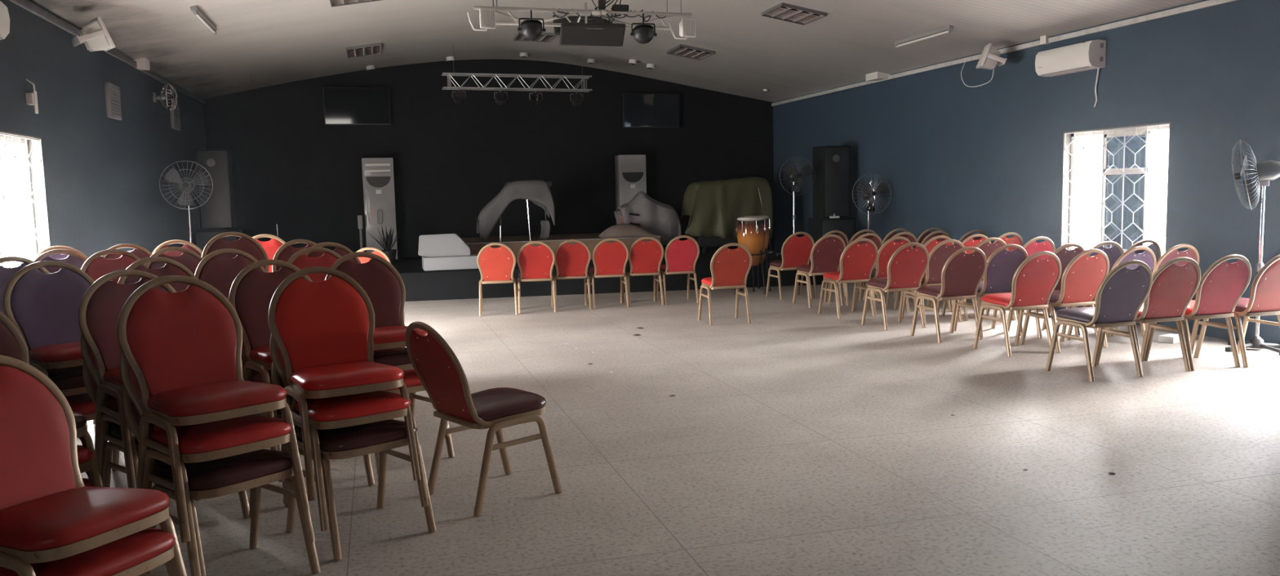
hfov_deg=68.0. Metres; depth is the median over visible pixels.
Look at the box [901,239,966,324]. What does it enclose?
banquet chair
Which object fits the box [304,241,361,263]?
banquet chair
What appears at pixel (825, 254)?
banquet chair
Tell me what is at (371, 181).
outlet
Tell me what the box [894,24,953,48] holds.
tube light
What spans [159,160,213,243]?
pedestal fan
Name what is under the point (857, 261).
banquet chair
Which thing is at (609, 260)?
banquet chair
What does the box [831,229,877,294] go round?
banquet chair
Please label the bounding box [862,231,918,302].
banquet chair
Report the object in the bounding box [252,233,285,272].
banquet chair
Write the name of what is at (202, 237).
subwoofer
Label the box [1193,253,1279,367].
banquet chair
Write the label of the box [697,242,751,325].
banquet chair
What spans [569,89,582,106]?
lamp
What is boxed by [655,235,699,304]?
banquet chair
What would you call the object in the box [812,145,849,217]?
loudspeaker
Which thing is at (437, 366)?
banquet chair
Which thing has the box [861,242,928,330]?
banquet chair
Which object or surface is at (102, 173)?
wall
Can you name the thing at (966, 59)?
cable
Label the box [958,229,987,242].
banquet chair
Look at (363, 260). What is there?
banquet chair
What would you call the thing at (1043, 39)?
beam
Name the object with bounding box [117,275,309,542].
banquet chair
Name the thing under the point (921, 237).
banquet chair
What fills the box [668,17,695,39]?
stage light
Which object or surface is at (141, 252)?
banquet chair
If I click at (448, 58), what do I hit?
light
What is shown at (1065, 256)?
banquet chair
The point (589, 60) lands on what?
light
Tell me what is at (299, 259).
banquet chair
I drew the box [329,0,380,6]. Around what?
ceiling light
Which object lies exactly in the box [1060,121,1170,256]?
window
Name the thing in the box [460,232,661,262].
stage riser
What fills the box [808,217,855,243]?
subwoofer
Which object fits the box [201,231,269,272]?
banquet chair
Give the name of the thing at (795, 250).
banquet chair
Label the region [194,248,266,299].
banquet chair
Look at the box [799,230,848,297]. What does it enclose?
banquet chair
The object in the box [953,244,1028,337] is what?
banquet chair
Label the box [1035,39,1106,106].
air conditioner
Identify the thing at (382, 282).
banquet chair
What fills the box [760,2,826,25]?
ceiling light
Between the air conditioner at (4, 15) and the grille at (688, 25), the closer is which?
the air conditioner at (4, 15)
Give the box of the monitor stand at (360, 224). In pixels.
[357,214,363,248]
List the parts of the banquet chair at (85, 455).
seat, seat frame, leg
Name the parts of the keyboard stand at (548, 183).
leg, leg, leg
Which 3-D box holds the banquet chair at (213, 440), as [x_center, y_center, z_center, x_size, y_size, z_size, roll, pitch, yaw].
[-1.673,0.554,3.712,0.632,0.907,0.474,4,8,41]
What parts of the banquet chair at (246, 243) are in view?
backrest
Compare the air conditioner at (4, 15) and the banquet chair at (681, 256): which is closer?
the air conditioner at (4, 15)
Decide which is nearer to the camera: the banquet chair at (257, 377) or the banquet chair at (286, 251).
the banquet chair at (257, 377)
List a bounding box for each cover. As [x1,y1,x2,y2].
[597,223,660,238]
[613,191,681,244]
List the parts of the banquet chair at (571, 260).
leg, seat, seat frame, backrest, frame, leg, leg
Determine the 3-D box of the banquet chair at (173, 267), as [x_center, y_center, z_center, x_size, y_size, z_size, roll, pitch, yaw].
[-2.614,0.285,5.373,0.632,0.907,0.474,4,8,44]
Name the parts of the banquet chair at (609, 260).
leg, leg, seat, seat frame, frame, backrest, leg, leg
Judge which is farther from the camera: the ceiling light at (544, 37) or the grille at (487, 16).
the ceiling light at (544, 37)
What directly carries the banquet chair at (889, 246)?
on the floor
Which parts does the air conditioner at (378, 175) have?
cord, louvre blade, louvre blade, control panel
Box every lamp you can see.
[452,88,466,104]
[493,88,507,105]
[528,89,542,106]
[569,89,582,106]
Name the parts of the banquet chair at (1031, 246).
leg, leg, backrest, frame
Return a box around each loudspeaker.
[195,148,237,230]
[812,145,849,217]
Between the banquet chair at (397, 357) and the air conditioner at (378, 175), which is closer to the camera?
the banquet chair at (397, 357)
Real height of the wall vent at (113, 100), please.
0.360 m
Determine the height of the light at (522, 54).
0.068 m
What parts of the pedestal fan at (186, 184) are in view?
blade, blade, motor, blade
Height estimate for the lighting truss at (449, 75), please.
0.707 m
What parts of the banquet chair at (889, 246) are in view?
leg, leg, seat, leg, frame, backrest, leg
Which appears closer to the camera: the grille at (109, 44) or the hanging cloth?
the grille at (109, 44)
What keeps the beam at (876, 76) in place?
attached to the wall at (957, 158)
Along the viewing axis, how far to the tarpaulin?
16.20 m
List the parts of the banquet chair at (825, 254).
leg, seat, leg, seat frame, leg, frame, backrest, leg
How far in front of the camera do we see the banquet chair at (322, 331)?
4.24 m
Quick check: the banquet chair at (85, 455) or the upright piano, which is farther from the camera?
the upright piano
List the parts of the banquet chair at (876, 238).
leg, leg, leg, backrest, frame, leg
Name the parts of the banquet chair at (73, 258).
frame, backrest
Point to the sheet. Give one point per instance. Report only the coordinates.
(537, 191)
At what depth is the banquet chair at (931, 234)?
11.89 m
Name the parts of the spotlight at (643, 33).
knob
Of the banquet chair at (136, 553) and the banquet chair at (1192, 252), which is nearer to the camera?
the banquet chair at (136, 553)
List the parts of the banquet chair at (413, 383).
leg, seat, seat frame, leg, leg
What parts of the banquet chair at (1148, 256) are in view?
leg, leg, frame, backrest, leg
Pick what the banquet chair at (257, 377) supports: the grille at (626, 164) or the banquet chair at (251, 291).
the banquet chair at (251, 291)
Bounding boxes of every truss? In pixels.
[441,53,591,92]
[473,0,691,29]
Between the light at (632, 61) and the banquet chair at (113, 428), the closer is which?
the banquet chair at (113, 428)
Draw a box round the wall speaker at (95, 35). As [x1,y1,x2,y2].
[70,16,115,51]
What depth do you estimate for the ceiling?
12.15 m
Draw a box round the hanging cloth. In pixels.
[540,220,550,238]
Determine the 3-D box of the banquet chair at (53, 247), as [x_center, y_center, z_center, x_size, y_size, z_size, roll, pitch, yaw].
[-4.223,0.137,7.184,0.633,0.907,0.474,3,7,34]
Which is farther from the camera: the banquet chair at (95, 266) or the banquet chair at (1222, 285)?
the banquet chair at (1222, 285)
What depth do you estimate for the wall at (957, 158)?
10.87 m
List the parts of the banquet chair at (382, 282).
frame, backrest, seat frame, seat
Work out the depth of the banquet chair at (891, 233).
12.75 m
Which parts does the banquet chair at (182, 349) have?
leg, leg, frame, backrest, seat, seat frame, leg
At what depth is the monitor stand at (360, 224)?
15.97 m
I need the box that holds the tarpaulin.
[680,176,773,239]
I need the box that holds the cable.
[960,58,994,87]
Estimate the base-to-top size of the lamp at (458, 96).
0.254 m
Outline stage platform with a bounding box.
[391,245,828,301]
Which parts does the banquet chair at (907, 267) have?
leg, seat, leg, seat frame, leg, frame, backrest, leg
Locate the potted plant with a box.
[368,225,401,263]
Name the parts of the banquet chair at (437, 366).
leg, backrest, frame, seat frame, leg, leg, seat, leg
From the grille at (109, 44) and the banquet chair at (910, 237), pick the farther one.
the banquet chair at (910, 237)
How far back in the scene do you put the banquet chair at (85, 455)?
3.36 m
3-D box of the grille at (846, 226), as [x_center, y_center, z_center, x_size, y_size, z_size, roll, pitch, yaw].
[3.157,-0.620,15.101,0.550,0.920,0.018,-3,6,-15]
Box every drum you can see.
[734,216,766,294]
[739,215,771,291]
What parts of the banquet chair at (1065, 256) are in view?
leg, leg, leg, frame, backrest, leg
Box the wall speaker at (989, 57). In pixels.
[975,42,1006,69]
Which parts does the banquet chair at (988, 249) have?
leg, leg, leg, frame, backrest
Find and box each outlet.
[365,176,390,187]
[622,172,643,182]
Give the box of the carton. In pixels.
[1158,333,1179,343]
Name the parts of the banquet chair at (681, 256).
leg, leg, seat, seat frame, frame, backrest, leg, leg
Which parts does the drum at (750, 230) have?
stand leg, stand leg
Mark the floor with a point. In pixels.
(795, 439)
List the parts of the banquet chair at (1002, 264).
leg, leg, seat, seat frame, leg, frame, backrest, leg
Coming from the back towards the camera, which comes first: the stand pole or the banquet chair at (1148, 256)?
the stand pole
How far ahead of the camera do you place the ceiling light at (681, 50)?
14.52 m
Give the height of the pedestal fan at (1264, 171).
1.800 m
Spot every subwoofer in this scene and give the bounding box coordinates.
[195,228,242,250]
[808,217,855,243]
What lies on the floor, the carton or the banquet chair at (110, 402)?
the carton
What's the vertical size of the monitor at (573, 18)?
0.212 m
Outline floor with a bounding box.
[76,282,1279,575]
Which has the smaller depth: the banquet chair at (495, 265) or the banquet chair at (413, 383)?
the banquet chair at (413, 383)
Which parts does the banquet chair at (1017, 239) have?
frame, backrest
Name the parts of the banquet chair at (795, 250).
leg, seat, leg, seat frame, frame, backrest, leg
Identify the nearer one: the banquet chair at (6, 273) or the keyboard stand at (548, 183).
the banquet chair at (6, 273)
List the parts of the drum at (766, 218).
stand leg, stand leg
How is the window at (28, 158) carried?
in the wall at (102, 173)
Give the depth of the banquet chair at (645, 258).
12.19 m
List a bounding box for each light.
[190,5,217,34]
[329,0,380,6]
[346,42,382,58]
[365,65,374,70]
[445,56,454,61]
[513,31,555,41]
[517,9,545,39]
[520,52,528,57]
[586,58,595,63]
[628,58,637,64]
[646,63,654,68]
[666,44,715,59]
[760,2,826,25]
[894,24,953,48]
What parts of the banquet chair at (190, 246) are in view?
backrest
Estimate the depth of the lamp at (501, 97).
14.90 m
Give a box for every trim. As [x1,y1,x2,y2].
[8,0,205,104]
[771,0,1236,106]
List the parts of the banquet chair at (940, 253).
leg, seat, leg, seat frame, leg, frame, backrest, leg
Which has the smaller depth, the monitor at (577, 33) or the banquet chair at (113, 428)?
the banquet chair at (113, 428)
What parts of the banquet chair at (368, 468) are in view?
seat, leg, leg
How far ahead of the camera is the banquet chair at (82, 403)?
4.74 m
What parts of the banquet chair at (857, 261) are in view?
leg, seat, leg, seat frame, leg, frame, backrest, leg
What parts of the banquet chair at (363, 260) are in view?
backrest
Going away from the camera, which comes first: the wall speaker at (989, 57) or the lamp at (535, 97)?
the wall speaker at (989, 57)
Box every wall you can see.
[0,0,206,257]
[203,58,773,257]
[773,0,1279,347]
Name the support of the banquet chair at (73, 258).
on the banquet chair
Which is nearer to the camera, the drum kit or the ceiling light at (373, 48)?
the ceiling light at (373, 48)
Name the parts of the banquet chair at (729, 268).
leg, leg, seat, seat frame, frame, backrest, leg, leg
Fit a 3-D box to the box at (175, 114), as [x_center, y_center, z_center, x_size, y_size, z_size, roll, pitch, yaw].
[-6.476,-2.393,13.238,0.051,0.360,0.440,-3,6,-15]
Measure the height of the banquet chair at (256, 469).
0.907 m
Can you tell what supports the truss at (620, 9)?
hanging from the ceiling
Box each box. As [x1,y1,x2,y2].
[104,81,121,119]
[133,57,150,70]
[169,101,181,129]
[422,253,478,271]
[829,213,839,217]
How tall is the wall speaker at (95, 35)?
0.289 m
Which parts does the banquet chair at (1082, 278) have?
leg, leg, seat, leg, seat frame, frame, backrest, leg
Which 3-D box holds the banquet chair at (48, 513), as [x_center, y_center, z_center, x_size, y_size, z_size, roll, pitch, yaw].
[-1.732,0.660,2.792,0.632,0.907,0.474,1,6,24]
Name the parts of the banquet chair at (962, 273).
leg, seat, leg, seat frame, leg, frame, backrest, leg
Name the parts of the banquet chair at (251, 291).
leg, seat, seat frame, leg, backrest, frame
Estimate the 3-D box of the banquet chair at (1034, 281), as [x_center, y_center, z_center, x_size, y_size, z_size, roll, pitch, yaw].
[3.305,0.115,8.284,0.474,0.907,0.632,-3,6,-17]
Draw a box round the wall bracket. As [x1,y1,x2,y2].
[25,78,38,113]
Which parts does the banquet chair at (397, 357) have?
seat, seat frame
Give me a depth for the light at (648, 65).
16.17 m
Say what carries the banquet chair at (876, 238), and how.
on the floor
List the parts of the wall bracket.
arm, plate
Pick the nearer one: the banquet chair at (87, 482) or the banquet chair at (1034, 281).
the banquet chair at (87, 482)
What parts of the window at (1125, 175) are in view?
pane, sliding sash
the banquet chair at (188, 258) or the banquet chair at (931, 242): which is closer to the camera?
the banquet chair at (188, 258)
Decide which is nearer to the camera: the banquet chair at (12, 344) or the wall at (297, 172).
the banquet chair at (12, 344)
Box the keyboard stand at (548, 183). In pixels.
[499,181,551,241]
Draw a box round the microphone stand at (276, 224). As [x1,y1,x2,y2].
[275,223,278,236]
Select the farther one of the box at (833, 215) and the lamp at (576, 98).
the lamp at (576, 98)
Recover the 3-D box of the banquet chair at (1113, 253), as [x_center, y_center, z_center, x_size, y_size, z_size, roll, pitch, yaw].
[4.418,-0.026,9.415,0.474,0.907,0.632,-3,6,-14]
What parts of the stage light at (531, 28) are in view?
knob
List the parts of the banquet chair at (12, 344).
backrest, frame, seat, seat frame, leg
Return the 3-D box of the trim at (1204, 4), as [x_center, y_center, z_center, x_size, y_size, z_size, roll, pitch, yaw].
[5.520,-2.509,7.660,0.035,0.055,22.200,-3,6,-15]
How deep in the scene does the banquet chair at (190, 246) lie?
7.92 m
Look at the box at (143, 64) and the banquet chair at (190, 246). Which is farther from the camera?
the box at (143, 64)
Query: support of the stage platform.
on the floor
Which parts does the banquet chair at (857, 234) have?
backrest, frame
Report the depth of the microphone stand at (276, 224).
14.52 m
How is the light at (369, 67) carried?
attached to the ceiling
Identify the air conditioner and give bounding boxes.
[0,0,9,39]
[361,157,398,259]
[614,154,646,224]
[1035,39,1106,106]
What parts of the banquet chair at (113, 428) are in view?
frame, backrest, leg, seat, seat frame, leg, leg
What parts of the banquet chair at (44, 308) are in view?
leg, backrest, seat, seat frame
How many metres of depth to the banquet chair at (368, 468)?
4.89 m
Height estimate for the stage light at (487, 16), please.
0.200 m
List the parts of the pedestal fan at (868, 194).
blade, motor, blade, blade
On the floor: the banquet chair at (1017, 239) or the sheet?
the banquet chair at (1017, 239)
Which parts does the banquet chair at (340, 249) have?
backrest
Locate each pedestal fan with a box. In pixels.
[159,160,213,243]
[776,155,815,255]
[849,173,891,283]
[1225,139,1279,355]
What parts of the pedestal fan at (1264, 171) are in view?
blade, blade, blade, motor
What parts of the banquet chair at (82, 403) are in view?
seat, seat frame, leg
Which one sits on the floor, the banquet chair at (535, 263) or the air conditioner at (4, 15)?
the banquet chair at (535, 263)
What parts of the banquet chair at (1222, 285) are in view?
leg, leg, seat, leg, seat frame, frame, backrest, leg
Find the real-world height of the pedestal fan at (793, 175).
1.564 m
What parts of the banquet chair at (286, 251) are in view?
backrest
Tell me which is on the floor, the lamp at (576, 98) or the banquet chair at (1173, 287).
the banquet chair at (1173, 287)
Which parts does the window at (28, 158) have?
frame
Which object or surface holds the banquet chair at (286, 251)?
on the banquet chair
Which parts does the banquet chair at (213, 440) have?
backrest, leg, leg, frame, seat frame, seat, leg, leg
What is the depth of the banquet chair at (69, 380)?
4.68 m
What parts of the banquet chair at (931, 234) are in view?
backrest, frame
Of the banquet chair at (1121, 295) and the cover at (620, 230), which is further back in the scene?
the cover at (620, 230)
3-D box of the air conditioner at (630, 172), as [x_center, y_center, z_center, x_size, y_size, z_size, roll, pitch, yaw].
[-0.160,-1.576,17.520,0.520,1.740,0.337,-3,6,-15]
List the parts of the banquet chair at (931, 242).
leg, leg, leg, backrest, frame, leg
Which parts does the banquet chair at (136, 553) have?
seat frame, leg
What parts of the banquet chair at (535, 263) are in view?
leg, leg, seat frame, backrest, frame, leg, leg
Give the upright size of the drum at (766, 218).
1.082 m
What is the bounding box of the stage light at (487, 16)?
[466,8,495,31]
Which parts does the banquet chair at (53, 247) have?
backrest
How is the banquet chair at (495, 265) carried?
on the floor
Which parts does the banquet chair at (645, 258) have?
leg, leg, seat, seat frame, frame, backrest, leg, leg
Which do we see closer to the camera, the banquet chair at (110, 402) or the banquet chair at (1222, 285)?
the banquet chair at (110, 402)
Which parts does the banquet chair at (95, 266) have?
backrest, frame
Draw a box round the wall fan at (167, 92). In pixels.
[152,83,177,111]
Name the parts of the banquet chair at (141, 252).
backrest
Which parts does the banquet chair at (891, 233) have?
frame, backrest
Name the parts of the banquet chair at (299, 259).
frame, backrest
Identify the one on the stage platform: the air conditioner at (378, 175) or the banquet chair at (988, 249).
the air conditioner at (378, 175)
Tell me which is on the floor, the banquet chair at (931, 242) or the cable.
the banquet chair at (931, 242)
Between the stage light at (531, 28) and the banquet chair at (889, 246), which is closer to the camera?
the stage light at (531, 28)
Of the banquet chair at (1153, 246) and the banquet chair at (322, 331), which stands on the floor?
the banquet chair at (1153, 246)
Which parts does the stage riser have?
edge trim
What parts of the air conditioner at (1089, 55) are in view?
cord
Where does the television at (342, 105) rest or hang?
attached to the wall at (297, 172)
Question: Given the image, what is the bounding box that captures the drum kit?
[621,205,666,250]
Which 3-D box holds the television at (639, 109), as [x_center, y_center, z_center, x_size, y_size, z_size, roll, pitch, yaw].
[0.204,-3.280,17.581,1.080,0.621,0.126,-3,6,-15]
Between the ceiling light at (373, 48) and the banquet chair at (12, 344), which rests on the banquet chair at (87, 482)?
the banquet chair at (12, 344)
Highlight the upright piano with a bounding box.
[688,214,737,252]
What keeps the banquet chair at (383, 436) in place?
on the floor
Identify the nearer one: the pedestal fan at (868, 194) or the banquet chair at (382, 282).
the banquet chair at (382, 282)
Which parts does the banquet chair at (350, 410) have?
backrest, leg, leg, frame, seat frame, seat, leg, leg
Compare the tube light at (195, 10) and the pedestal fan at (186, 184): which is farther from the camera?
the pedestal fan at (186, 184)
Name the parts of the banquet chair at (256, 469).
frame, backrest, leg, leg, seat, seat frame, leg, leg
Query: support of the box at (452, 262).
on the stage platform
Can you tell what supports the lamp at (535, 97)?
hanging from the lighting truss at (449, 75)
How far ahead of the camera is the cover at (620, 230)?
15.53 m
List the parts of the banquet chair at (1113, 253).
backrest, frame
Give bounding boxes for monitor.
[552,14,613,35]
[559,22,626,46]
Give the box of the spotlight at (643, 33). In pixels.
[630,13,657,44]
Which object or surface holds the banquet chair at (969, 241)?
on the floor
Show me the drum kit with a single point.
(664, 246)
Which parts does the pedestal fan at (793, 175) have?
blade, motor, blade, blade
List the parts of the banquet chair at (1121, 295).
leg, seat, leg, seat frame, leg, frame, backrest, leg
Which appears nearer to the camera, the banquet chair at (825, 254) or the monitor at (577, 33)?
the monitor at (577, 33)
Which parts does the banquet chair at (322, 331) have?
leg, leg, frame, backrest, seat, seat frame, leg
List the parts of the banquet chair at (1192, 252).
backrest, frame, leg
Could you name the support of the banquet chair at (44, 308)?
on the banquet chair at (69, 380)
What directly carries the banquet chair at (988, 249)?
on the floor
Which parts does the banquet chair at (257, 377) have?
frame, backrest, seat, leg, leg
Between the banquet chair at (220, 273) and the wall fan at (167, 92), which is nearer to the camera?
the banquet chair at (220, 273)
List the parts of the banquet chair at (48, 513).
leg, backrest, frame, seat, seat frame, leg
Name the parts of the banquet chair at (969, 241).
leg, backrest, frame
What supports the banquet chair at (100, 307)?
on the banquet chair at (110, 402)
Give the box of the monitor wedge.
[417,233,471,256]
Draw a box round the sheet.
[476,179,555,240]
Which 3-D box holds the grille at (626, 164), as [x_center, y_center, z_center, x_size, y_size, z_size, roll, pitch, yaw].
[-0.133,-2.238,17.298,0.450,0.220,0.019,-3,6,-15]
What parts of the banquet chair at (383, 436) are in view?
frame, backrest, leg, leg, seat frame, seat, leg, leg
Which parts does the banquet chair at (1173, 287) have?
leg, leg, seat, leg, seat frame, frame, backrest, leg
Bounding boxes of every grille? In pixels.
[89,16,115,51]
[364,162,391,175]
[479,8,495,28]
[620,158,644,171]
[681,17,695,37]
[822,219,854,240]
[825,146,848,216]
[975,42,992,68]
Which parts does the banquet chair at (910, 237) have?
leg, frame, backrest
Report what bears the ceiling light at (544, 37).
attached to the ceiling
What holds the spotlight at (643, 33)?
hanging from the truss at (620, 9)
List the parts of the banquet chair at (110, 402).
frame, backrest, leg, seat, leg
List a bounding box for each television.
[322,87,391,124]
[622,93,679,127]
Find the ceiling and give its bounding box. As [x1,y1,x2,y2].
[28,0,1201,102]
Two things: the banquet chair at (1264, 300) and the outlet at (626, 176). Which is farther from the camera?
the outlet at (626, 176)
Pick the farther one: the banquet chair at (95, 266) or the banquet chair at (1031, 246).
the banquet chair at (1031, 246)
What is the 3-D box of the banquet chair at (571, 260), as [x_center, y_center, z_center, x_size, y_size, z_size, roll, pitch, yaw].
[-0.887,-0.185,12.152,0.474,0.907,0.632,-2,6,-10]
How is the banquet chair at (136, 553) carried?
on the floor
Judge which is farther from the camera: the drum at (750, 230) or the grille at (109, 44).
the drum at (750, 230)
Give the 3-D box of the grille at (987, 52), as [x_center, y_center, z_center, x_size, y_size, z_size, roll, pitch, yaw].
[4.096,-2.762,11.310,0.032,0.280,0.246,21,8,4]
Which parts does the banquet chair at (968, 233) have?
backrest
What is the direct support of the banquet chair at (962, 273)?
on the floor
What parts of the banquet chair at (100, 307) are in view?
leg, seat, seat frame, leg, backrest, frame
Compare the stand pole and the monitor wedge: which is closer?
the monitor wedge
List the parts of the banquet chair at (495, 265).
leg, leg, backrest, frame, seat frame, leg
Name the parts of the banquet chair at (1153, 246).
frame, backrest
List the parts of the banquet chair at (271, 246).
frame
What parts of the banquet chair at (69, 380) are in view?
backrest, seat, seat frame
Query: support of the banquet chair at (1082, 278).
on the floor
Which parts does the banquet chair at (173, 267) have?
backrest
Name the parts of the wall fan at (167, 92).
motor, blade, blade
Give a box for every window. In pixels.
[0,130,50,267]
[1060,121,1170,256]
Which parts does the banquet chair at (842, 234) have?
leg, leg, frame, backrest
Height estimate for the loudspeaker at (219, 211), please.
1.200 m
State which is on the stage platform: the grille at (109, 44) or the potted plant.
the potted plant
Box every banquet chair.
[0,256,50,315]
[0,311,102,486]
[0,355,186,575]
[0,527,174,575]
[3,260,94,376]
[33,245,88,260]
[33,248,87,272]
[46,364,88,395]
[64,392,119,471]
[76,444,93,479]
[78,269,176,488]
[80,248,144,283]
[80,333,246,493]
[81,477,93,486]
[82,360,249,518]
[101,243,152,258]
[117,256,196,291]
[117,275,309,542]
[120,351,315,575]
[122,386,320,575]
[144,246,203,274]
[152,239,203,256]
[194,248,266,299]
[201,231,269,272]
[228,258,312,450]
[241,341,370,481]
[241,358,374,506]
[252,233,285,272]
[267,266,421,500]
[269,333,429,530]
[271,239,316,271]
[271,361,435,560]
[287,246,342,281]
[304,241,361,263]
[324,251,427,395]
[355,246,391,262]
[373,317,448,436]
[374,368,454,474]
[404,320,562,515]
[476,242,517,315]
[516,240,556,313]
[551,239,591,308]
[587,237,629,308]
[622,235,664,306]
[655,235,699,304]
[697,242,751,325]
[765,231,814,300]
[792,234,845,307]
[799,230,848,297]
[817,237,878,318]
[828,232,883,305]
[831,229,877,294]
[854,235,913,315]
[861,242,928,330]
[862,227,910,294]
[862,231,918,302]
[893,235,954,313]
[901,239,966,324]
[910,246,986,342]
[915,230,951,296]
[917,227,942,243]
[929,233,991,311]
[941,237,1008,320]
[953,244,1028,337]
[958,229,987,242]
[961,231,1023,301]
[973,250,1061,356]
[985,235,1055,319]
[1007,243,1084,337]
[1019,248,1109,352]
[1045,259,1152,381]
[1048,240,1124,333]
[1066,245,1156,347]
[1083,239,1160,306]
[1097,256,1200,373]
[1109,244,1199,340]
[1144,253,1251,370]
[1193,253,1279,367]
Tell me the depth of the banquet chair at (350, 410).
3.99 m
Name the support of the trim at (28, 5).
attached to the wall at (102, 173)
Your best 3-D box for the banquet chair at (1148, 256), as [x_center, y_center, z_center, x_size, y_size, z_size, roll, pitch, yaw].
[4.299,0.057,8.629,0.474,0.907,0.632,-3,6,-16]
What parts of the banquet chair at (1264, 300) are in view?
leg, leg, seat, leg, frame, seat frame, backrest, leg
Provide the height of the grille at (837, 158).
1.080 m
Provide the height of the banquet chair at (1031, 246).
0.907 m
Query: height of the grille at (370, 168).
0.220 m
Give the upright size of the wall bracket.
0.275 m
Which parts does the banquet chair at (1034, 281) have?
leg, seat, leg, seat frame, leg, frame, backrest, leg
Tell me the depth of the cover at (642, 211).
16.09 m
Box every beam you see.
[865,71,890,80]
[1040,35,1050,44]
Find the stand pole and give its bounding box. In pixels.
[757,186,778,253]

